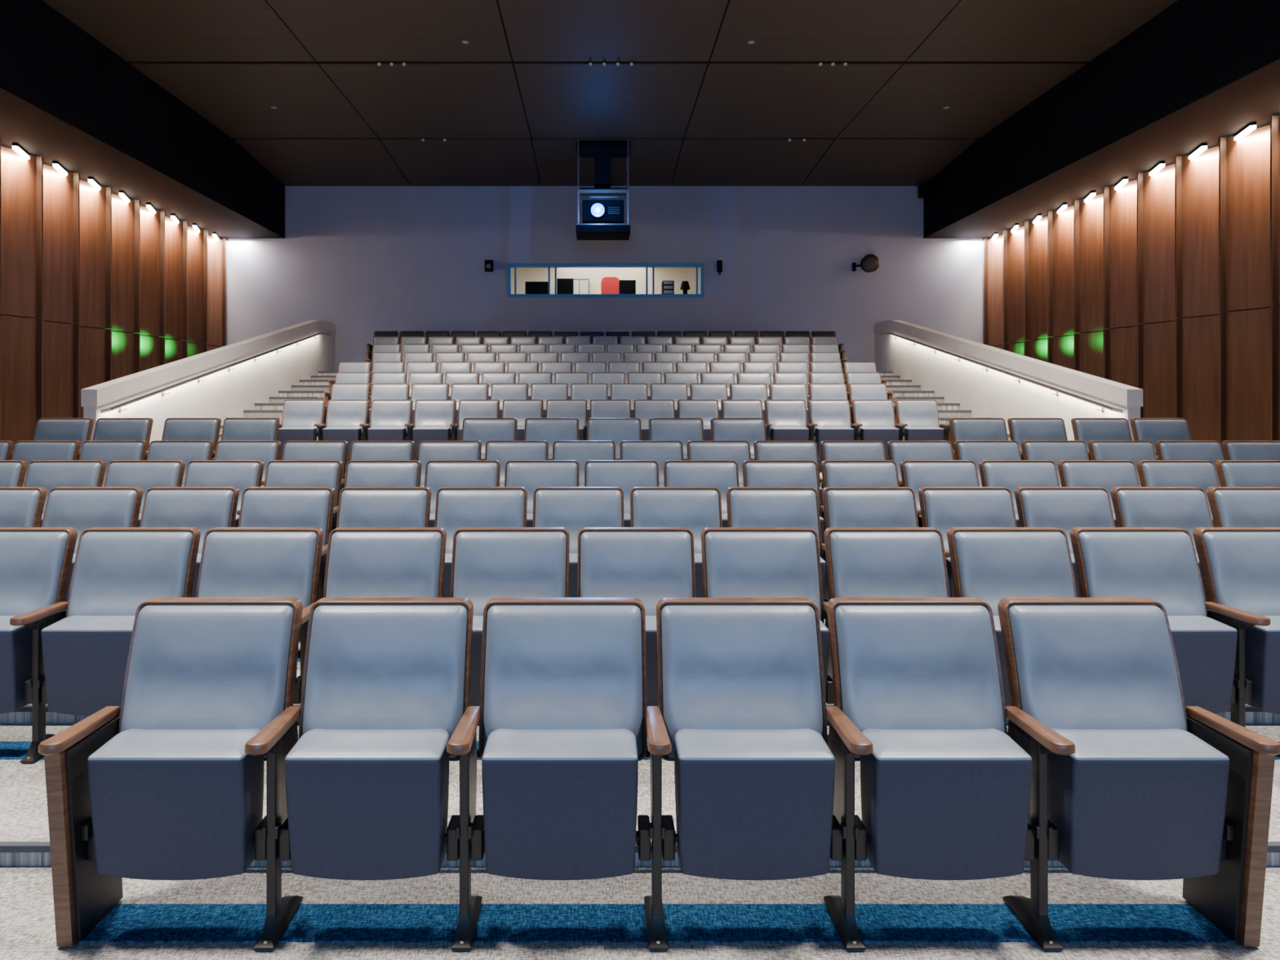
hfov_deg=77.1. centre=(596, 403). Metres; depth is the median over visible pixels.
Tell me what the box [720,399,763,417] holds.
seat
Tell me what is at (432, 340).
seat
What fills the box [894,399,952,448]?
seat
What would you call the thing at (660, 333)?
seat
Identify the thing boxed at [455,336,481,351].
seat
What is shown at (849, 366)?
seat
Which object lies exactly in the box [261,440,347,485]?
seat
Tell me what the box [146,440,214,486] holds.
seat
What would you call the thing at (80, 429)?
seat
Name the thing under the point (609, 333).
seat
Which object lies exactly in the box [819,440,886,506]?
seat
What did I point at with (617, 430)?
seat
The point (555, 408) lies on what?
seat
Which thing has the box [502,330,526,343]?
seat
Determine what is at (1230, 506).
seat
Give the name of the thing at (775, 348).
seat
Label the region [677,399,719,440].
seat
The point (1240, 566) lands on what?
seat
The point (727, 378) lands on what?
seat
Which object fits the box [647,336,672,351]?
seat
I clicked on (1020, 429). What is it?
seat
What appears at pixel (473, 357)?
seat
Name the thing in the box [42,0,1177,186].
ceiling
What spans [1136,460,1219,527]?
seat
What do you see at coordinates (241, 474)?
seat
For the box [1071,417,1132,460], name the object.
seat
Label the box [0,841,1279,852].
trim
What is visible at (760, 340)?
seat
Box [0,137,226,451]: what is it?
wood panelling
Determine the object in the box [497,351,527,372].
seat
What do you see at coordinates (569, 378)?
seat
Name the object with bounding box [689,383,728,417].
seat
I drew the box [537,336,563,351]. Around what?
seat
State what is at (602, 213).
ceiling projector
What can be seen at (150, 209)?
light fixture
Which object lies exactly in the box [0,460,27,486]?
seat
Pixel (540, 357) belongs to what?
seat
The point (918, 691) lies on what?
seat
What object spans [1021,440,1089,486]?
seat
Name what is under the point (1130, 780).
seat
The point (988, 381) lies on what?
balustrade
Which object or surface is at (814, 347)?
seat
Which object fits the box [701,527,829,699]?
seat
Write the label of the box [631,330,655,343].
seat
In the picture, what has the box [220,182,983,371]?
wall
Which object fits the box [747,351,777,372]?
seat
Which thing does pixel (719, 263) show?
wall speaker
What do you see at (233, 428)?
seat
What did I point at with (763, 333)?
seat
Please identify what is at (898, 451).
seat
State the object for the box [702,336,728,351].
seat
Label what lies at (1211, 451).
seat
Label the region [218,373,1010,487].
floor
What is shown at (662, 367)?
seat
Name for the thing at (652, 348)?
seat
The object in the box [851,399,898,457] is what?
seat
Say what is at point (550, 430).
seat
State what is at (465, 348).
seat
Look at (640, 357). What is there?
seat
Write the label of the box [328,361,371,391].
seat
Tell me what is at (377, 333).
seat
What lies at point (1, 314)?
wall
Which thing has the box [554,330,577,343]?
seat
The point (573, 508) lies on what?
seat
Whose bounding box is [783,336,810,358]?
seat
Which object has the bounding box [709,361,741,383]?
seat
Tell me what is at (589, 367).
seat
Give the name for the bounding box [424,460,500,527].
seat
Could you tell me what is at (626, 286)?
computer monitor
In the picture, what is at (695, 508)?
seat
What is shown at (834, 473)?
seat
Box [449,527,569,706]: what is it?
seat
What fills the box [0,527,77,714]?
seat
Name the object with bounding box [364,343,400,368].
seat
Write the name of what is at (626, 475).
seat
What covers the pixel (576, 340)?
seat
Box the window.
[507,262,704,297]
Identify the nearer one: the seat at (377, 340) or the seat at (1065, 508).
the seat at (1065, 508)
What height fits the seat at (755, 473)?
0.937 m
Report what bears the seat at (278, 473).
on the floor at (217, 918)
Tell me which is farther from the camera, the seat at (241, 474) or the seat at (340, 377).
the seat at (340, 377)
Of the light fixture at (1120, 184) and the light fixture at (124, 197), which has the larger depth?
the light fixture at (124, 197)
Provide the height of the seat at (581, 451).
0.937 m
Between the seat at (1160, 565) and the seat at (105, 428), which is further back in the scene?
the seat at (105, 428)
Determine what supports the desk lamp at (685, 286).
on the desk
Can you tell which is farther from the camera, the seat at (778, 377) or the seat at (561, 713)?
the seat at (778, 377)
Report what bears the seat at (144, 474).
on the floor at (217, 918)
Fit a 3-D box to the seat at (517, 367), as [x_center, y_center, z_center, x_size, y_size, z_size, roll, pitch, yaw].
[-1.297,-0.239,13.531,0.616,0.937,0.452,0,0,0]
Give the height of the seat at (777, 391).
0.937 m
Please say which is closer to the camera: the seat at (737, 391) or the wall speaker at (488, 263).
the seat at (737, 391)
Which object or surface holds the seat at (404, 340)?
on the floor at (301, 383)
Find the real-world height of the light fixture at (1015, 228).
0.086 m
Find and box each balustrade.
[80,320,335,443]
[873,320,1142,440]
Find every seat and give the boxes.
[0,440,13,460]
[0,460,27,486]
[0,486,47,527]
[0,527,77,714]
[9,527,200,763]
[10,417,94,459]
[10,440,80,486]
[23,460,106,527]
[38,597,302,946]
[41,486,143,613]
[77,417,153,460]
[78,440,147,486]
[103,460,185,527]
[139,486,239,597]
[144,417,221,460]
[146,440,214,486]
[183,460,263,527]
[195,527,323,678]
[212,417,280,460]
[213,440,281,486]
[236,460,342,515]
[237,486,335,546]
[244,597,473,950]
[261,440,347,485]
[277,399,325,460]
[293,527,446,703]
[314,399,369,457]
[317,486,431,600]
[324,372,370,404]
[324,383,369,427]
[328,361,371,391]
[331,460,422,530]
[340,440,414,490]
[359,399,413,440]
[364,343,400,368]
[365,336,399,359]
[366,330,398,351]
[367,383,409,427]
[368,372,407,408]
[369,361,404,395]
[370,351,402,382]
[399,330,423,344]
[400,336,426,352]
[401,343,430,362]
[404,351,434,372]
[404,399,456,457]
[405,361,438,383]
[405,383,448,440]
[408,372,443,399]
[417,440,481,486]
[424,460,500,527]
[425,330,449,343]
[427,336,453,351]
[431,343,459,361]
[434,486,527,597]
[435,351,465,372]
[439,361,471,383]
[444,372,479,399]
[445,597,647,950]
[449,399,500,440]
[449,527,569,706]
[450,330,475,343]
[450,383,488,435]
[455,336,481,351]
[460,343,488,361]
[462,417,517,460]
[466,351,496,372]
[473,361,505,383]
[476,330,501,343]
[481,372,515,399]
[482,336,508,351]
[484,440,548,486]
[489,343,517,361]
[490,383,528,417]
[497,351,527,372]
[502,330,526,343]
[502,399,543,440]
[504,460,579,527]
[506,361,538,383]
[510,336,536,351]
[517,372,552,399]
[519,343,546,361]
[524,417,579,460]
[528,330,552,343]
[528,351,558,372]
[530,383,568,417]
[532,486,624,597]
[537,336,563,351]
[541,361,572,383]
[546,399,586,440]
[548,343,575,361]
[552,440,615,486]
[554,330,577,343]
[554,372,588,399]
[560,351,590,372]
[564,336,591,351]
[570,383,608,419]
[574,361,606,383]
[577,343,604,361]
[577,527,695,706]
[579,330,604,343]
[584,460,658,527]
[585,399,631,426]
[586,417,641,460]
[591,351,621,372]
[591,372,625,399]
[592,336,617,351]
[605,330,629,343]
[606,343,634,361]
[608,361,639,383]
[610,383,648,417]
[619,336,645,351]
[619,440,683,486]
[622,351,652,372]
[627,372,662,399]
[630,486,722,597]
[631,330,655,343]
[633,399,675,440]
[635,343,663,361]
[635,597,835,950]
[641,361,673,383]
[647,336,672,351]
[648,417,703,460]
[649,383,688,417]
[654,351,684,372]
[657,330,681,343]
[663,372,698,399]
[663,460,739,527]
[665,343,693,361]
[674,336,700,351]
[675,361,707,383]
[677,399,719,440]
[682,330,706,343]
[685,351,715,372]
[686,440,751,486]
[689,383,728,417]
[693,343,721,361]
[700,372,734,399]
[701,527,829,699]
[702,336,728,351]
[708,330,733,343]
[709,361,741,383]
[710,417,766,460]
[716,351,746,372]
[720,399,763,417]
[723,343,751,361]
[726,486,826,601]
[728,336,755,351]
[728,383,768,422]
[733,330,758,343]
[736,372,771,399]
[742,361,774,383]
[742,460,824,556]
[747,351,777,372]
[752,343,780,361]
[753,440,822,517]
[756,336,782,352]
[760,330,784,343]
[764,399,808,440]
[768,383,808,440]
[773,372,809,399]
[776,361,809,388]
[778,351,810,380]
[781,343,810,371]
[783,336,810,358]
[785,330,810,344]
[807,399,853,457]
[808,361,842,382]
[808,372,844,383]
[808,383,850,423]
[809,343,847,368]
[809,351,844,379]
[810,336,845,359]
[811,330,844,351]
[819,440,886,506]
[820,460,899,558]
[821,486,919,619]
[822,527,950,743]
[823,597,1031,950]
[843,361,887,391]
[845,372,893,402]
[848,383,897,427]
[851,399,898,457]
[887,440,954,486]
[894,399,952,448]
[899,460,979,527]
[918,486,1017,597]
[946,527,1077,706]
[948,417,1008,460]
[954,440,1022,486]
[978,460,1059,527]
[997,597,1279,950]
[1007,417,1089,460]
[1014,486,1115,597]
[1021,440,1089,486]
[1057,460,1139,527]
[1069,527,1237,713]
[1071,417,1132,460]
[1087,440,1157,486]
[1110,486,1213,613]
[1129,417,1223,460]
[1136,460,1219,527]
[1154,440,1224,486]
[1192,527,1279,727]
[1206,486,1279,527]
[1215,460,1279,486]
[1221,440,1279,460]
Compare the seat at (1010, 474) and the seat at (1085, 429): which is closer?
the seat at (1010, 474)
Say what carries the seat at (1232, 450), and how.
on the floor at (217, 918)
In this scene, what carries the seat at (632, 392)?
on the floor at (301, 383)
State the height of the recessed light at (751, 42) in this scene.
0.014 m
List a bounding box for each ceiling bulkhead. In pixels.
[0,0,284,238]
[923,0,1279,238]
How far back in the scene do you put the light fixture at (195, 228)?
18.14 m
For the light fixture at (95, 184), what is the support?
attached to the wood panelling at (75, 252)
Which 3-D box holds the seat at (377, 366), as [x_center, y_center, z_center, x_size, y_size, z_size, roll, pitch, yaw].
[-3.597,-0.239,13.531,0.616,0.937,0.452,0,0,0]
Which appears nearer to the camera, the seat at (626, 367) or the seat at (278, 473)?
the seat at (278, 473)
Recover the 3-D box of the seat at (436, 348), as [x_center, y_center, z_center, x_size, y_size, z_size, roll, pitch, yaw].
[-3.022,-0.700,15.631,0.616,0.937,0.452,0,0,0]
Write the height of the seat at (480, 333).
0.937 m
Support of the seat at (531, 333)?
on the floor at (301, 383)
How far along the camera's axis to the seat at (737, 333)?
17.85 m
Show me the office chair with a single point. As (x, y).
(609, 285)
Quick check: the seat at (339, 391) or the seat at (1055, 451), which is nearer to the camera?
the seat at (1055, 451)
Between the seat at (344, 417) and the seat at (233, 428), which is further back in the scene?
the seat at (344, 417)
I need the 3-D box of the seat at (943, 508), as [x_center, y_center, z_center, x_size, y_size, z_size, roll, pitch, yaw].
[2.153,0.971,4.591,0.616,0.937,0.452,0,0,0]
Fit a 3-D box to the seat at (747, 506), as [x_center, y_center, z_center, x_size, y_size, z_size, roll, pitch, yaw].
[1.003,0.971,4.591,0.616,0.937,0.452,0,0,0]
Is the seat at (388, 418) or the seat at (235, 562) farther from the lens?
the seat at (388, 418)
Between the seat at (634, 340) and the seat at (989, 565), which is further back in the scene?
the seat at (634, 340)
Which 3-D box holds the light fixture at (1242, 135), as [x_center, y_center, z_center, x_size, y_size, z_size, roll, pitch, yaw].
[9.470,-3.962,11.725,0.072,0.086,0.620,0,0,19]
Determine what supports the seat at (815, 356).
on the floor at (301, 383)
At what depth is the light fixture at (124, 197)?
15.37 m
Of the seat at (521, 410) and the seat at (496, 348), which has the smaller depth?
the seat at (521, 410)
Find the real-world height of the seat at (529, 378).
0.937 m
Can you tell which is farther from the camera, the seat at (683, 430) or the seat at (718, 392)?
the seat at (718, 392)
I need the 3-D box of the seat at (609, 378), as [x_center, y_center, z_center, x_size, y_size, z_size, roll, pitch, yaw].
[0.140,-0.019,12.481,0.616,0.937,0.452,0,0,0]
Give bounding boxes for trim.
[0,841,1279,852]
[14,704,1262,711]
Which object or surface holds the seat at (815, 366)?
on the floor at (301, 383)
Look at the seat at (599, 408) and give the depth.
10.48 m
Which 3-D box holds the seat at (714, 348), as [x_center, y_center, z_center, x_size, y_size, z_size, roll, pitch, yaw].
[2.153,-0.700,15.631,0.616,0.937,0.452,0,0,0]
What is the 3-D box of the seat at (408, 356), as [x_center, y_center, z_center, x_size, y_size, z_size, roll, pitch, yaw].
[-3.310,-0.469,14.581,0.616,0.937,0.452,0,0,0]
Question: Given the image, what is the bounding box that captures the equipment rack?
[661,280,674,293]
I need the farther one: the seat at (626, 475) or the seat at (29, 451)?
the seat at (29, 451)
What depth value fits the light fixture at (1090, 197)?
15.37 m
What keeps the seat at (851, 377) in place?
on the floor at (301, 383)
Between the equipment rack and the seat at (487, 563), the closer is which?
the seat at (487, 563)
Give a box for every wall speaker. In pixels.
[484,259,493,271]
[716,260,722,275]
[852,253,879,272]
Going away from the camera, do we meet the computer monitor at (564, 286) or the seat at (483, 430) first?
the seat at (483, 430)
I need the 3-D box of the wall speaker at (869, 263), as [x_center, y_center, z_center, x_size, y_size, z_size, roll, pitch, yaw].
[6.487,-3.350,19.320,0.555,0.430,0.360,0,0,0]
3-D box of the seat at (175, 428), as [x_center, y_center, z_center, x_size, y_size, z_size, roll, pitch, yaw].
[-4.022,0.616,7.741,0.600,0.937,0.452,0,0,0]
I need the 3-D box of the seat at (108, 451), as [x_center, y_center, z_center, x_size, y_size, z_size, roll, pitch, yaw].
[-4.172,0.790,6.691,0.616,0.937,0.452,0,0,0]
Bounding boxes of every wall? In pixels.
[0,314,141,335]
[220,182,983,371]
[511,267,700,293]
[1071,306,1270,335]
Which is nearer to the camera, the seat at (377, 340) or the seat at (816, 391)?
the seat at (816, 391)
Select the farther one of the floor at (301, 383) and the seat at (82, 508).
the floor at (301, 383)
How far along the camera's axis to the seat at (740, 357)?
14.69 m
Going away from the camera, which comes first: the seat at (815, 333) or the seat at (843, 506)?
the seat at (843, 506)
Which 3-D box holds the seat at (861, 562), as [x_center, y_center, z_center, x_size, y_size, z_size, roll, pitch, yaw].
[1.290,1.050,3.541,0.616,0.937,0.452,0,0,0]
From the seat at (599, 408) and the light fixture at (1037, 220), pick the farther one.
the light fixture at (1037, 220)
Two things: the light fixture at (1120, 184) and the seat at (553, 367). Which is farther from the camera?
the light fixture at (1120, 184)
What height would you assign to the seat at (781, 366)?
0.937 m
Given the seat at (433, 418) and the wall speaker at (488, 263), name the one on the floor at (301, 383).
the seat at (433, 418)
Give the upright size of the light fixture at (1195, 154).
0.086 m
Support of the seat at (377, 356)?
on the floor at (301, 383)
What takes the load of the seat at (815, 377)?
on the floor at (301, 383)
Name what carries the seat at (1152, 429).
on the floor at (217, 918)
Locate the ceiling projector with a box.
[576,139,630,239]
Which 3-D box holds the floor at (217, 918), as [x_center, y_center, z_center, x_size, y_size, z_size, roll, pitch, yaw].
[0.200,1.495,6.350,19.500,0.810,26.700,0,0,0]
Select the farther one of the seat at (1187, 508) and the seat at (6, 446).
the seat at (6, 446)
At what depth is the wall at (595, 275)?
22.00 m
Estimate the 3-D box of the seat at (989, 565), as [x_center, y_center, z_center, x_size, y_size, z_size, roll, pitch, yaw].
[1.865,1.050,3.541,0.616,0.937,0.452,0,0,0]
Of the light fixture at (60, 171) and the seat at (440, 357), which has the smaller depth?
the light fixture at (60, 171)
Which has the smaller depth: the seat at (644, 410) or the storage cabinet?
the seat at (644, 410)
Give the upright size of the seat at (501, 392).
0.937 m
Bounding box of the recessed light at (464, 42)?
[461,40,469,44]
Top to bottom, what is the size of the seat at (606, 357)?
0.937 m
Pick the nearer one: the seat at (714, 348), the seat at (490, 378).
the seat at (490, 378)
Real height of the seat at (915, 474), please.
0.937 m
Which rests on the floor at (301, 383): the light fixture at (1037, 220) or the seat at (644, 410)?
the seat at (644, 410)
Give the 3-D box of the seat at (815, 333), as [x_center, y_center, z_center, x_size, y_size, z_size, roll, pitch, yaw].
[5.060,-1.145,17.731,0.680,0.937,0.452,0,0,0]
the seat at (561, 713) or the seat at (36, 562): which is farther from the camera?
the seat at (36, 562)
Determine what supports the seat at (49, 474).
on the floor at (217, 918)
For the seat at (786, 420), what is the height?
0.937 m
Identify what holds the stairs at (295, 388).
on the floor at (217, 918)
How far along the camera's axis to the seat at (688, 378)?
12.59 m
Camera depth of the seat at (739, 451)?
6.80 m
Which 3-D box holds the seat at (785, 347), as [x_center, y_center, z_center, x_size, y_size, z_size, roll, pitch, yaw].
[3.878,-0.700,15.631,0.616,0.937,0.452,0,0,0]
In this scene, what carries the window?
in the wall at (362, 260)
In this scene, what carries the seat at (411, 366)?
on the floor at (301, 383)
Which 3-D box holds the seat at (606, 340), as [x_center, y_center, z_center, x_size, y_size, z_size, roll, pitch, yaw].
[0.140,-0.934,16.681,0.616,0.937,0.452,0,0,0]
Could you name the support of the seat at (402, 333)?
on the floor at (301, 383)
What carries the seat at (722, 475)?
on the floor at (217, 918)
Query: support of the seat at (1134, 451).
on the floor at (217, 918)
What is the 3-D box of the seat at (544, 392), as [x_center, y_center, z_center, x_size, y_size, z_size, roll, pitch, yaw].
[-0.722,0.180,11.431,0.616,0.937,0.452,0,0,0]
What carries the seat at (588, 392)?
on the floor at (301, 383)
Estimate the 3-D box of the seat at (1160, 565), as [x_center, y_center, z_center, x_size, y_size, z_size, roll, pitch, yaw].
[2.440,1.050,3.541,0.616,0.937,0.452,0,0,0]
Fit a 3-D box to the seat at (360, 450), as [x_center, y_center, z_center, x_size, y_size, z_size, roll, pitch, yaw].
[-1.872,0.790,6.691,0.616,0.937,0.452,0,0,0]
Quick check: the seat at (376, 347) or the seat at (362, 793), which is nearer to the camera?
the seat at (362, 793)
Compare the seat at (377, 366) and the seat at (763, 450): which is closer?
the seat at (763, 450)
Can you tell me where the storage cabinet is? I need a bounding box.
[573,278,589,293]
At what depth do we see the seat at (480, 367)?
13.64 m
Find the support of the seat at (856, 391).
on the floor at (301, 383)
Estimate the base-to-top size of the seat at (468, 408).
0.937 m
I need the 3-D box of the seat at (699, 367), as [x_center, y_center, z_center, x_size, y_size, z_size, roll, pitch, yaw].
[1.578,-0.239,13.531,0.616,0.937,0.452,0,0,0]
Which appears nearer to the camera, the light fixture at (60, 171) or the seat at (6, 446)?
the seat at (6, 446)
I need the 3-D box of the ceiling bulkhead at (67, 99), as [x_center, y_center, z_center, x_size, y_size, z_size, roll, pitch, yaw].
[-8.565,-4.855,6.250,1.970,1.690,26.500,0,0,0]
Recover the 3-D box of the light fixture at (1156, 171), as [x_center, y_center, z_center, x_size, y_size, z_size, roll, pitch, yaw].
[9.470,-3.962,13.565,0.072,0.086,0.620,0,0,19]
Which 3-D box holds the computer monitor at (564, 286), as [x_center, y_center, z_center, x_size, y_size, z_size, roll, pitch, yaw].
[-0.800,-2.815,20.375,0.420,0.690,0.250,0,0,0]
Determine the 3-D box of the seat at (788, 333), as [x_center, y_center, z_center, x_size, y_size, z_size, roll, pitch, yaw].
[4.453,-1.145,17.731,0.616,0.937,0.452,0,0,0]
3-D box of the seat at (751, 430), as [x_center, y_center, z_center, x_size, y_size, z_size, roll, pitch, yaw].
[1.394,0.616,7.741,0.665,0.937,0.452,0,0,0]
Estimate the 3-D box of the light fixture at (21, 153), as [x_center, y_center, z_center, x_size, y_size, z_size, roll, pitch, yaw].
[-9.070,-3.962,12.645,0.072,0.086,0.620,0,0,-19]
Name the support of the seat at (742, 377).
on the floor at (301, 383)
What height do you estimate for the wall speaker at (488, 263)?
0.290 m
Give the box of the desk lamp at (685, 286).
[680,280,689,293]
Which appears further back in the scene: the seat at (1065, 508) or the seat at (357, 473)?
the seat at (357, 473)
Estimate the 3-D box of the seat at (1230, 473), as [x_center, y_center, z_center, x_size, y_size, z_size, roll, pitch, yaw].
[4.772,0.885,5.641,0.680,0.937,0.452,0,0,0]
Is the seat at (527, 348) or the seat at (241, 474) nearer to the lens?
the seat at (241, 474)
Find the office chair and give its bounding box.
[600,276,619,293]
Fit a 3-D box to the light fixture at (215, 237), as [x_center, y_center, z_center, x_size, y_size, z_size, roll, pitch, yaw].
[-9.070,-3.962,19.085,0.072,0.086,0.620,0,0,-19]
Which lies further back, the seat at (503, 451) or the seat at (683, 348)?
the seat at (683, 348)
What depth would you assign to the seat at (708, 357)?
14.69 m
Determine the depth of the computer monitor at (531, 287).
20.30 m
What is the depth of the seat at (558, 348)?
15.74 m
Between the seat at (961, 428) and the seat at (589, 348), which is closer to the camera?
the seat at (961, 428)
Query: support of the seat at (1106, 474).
on the floor at (217, 918)
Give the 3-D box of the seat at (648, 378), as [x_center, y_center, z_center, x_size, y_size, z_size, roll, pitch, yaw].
[0.715,-0.019,12.481,0.616,0.937,0.452,0,0,0]
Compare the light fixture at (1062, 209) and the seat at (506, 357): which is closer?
the seat at (506, 357)
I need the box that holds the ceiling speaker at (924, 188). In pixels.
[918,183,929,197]
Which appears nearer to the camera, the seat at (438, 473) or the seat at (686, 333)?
the seat at (438, 473)
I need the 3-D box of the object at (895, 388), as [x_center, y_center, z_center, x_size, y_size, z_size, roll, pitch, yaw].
[5.832,0.205,13.084,0.844,1.759,7.808,0,0,0]
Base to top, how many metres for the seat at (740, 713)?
0.937 m
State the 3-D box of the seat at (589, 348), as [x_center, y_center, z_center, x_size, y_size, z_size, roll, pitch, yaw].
[-0.147,-0.700,15.631,0.616,0.937,0.452,0,0,0]
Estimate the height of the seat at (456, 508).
0.937 m
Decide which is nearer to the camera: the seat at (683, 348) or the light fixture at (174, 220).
the seat at (683, 348)
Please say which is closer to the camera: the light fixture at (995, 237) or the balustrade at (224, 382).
the balustrade at (224, 382)
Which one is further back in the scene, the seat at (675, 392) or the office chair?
the office chair
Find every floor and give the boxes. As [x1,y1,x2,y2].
[0,591,1279,959]
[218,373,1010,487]
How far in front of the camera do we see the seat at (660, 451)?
6.80 m
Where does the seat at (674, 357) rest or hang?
on the floor at (301, 383)
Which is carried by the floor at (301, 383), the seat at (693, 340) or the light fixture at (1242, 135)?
the seat at (693, 340)
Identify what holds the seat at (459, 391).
on the floor at (301, 383)
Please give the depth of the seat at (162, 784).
2.39 m
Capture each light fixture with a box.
[12,142,29,159]
[52,160,67,175]
[88,177,100,189]
[119,191,129,202]
[146,202,155,213]
[170,213,178,223]
[192,223,199,232]
[212,232,218,240]
[991,232,998,240]
[1011,223,1018,232]
[1032,213,1041,223]
[1057,203,1066,213]
[1084,191,1095,202]
[1115,177,1128,189]
[1148,160,1164,175]
[1188,142,1207,159]
[1234,122,1256,140]
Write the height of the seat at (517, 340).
0.937 m
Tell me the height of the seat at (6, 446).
0.937 m
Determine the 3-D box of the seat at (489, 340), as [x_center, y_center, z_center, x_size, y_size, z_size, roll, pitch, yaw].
[-2.160,-0.934,16.681,0.616,0.937,0.452,0,0,0]
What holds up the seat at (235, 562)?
on the floor at (217, 918)
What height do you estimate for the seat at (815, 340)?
0.937 m
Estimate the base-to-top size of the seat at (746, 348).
0.937 m
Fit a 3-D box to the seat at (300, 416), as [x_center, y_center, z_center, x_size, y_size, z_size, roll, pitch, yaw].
[-3.877,0.420,10.381,0.600,0.937,0.452,0,0,0]
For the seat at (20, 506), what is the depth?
4.71 m
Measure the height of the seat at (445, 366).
0.937 m
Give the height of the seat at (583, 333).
0.937 m
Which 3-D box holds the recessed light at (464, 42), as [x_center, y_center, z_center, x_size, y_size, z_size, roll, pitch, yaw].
[-2.000,-5.493,12.200,0.120,0.014,0.120,0,0,0]
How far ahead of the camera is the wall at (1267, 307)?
13.00 m
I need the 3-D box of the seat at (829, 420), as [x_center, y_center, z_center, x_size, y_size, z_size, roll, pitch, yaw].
[3.015,0.420,10.381,0.616,0.937,0.452,0,0,0]
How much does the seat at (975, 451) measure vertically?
0.937 m
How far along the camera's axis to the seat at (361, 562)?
3.63 m
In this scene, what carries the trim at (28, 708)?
attached to the floor at (217, 918)
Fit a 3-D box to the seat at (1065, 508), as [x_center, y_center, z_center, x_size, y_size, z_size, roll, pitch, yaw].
[2.728,0.971,4.591,0.616,0.937,0.452,0,0,0]
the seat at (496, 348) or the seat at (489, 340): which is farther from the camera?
the seat at (489, 340)
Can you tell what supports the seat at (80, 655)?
on the floor at (217, 918)
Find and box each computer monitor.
[524,281,547,293]
[556,278,573,293]
[619,280,635,293]
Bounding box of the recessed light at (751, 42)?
[746,40,755,44]
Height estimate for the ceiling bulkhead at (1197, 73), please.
1.690 m
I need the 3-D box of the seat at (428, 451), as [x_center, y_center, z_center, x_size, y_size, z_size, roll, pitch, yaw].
[-1.297,0.790,6.691,0.616,0.937,0.452,0,0,0]
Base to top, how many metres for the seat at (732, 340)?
0.937 m
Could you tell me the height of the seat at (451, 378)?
0.937 m
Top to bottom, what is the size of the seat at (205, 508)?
0.937 m
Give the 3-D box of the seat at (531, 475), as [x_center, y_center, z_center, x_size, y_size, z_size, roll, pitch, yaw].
[-0.435,0.885,5.641,0.616,0.937,0.452,0,0,0]
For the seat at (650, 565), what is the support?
on the floor at (217, 918)
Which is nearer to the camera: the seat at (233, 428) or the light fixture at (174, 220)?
the seat at (233, 428)
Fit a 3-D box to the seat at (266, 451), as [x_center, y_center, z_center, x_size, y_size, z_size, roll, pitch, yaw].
[-3.022,0.790,6.691,0.616,0.937,0.452,0,0,0]
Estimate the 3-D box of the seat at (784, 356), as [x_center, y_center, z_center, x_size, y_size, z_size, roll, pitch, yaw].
[3.590,-0.469,14.581,0.616,0.937,0.452,0,0,0]
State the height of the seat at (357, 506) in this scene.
0.937 m
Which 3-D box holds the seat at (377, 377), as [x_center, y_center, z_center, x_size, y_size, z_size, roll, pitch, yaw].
[-3.310,-0.019,12.481,0.616,0.937,0.452,0,0,0]
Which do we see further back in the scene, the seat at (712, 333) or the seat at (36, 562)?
the seat at (712, 333)
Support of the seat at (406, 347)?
on the floor at (301, 383)
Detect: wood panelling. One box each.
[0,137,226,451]
[983,115,1279,460]
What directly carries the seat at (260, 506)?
on the floor at (217, 918)
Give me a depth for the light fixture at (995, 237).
19.03 m
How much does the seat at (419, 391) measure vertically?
0.937 m
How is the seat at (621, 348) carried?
on the floor at (301, 383)
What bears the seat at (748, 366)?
on the floor at (301, 383)
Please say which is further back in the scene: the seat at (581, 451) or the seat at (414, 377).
the seat at (414, 377)
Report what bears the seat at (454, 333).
on the floor at (301, 383)
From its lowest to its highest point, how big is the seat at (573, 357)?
0.937 m
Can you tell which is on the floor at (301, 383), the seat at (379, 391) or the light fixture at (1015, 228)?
the seat at (379, 391)
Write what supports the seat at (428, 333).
on the floor at (301, 383)

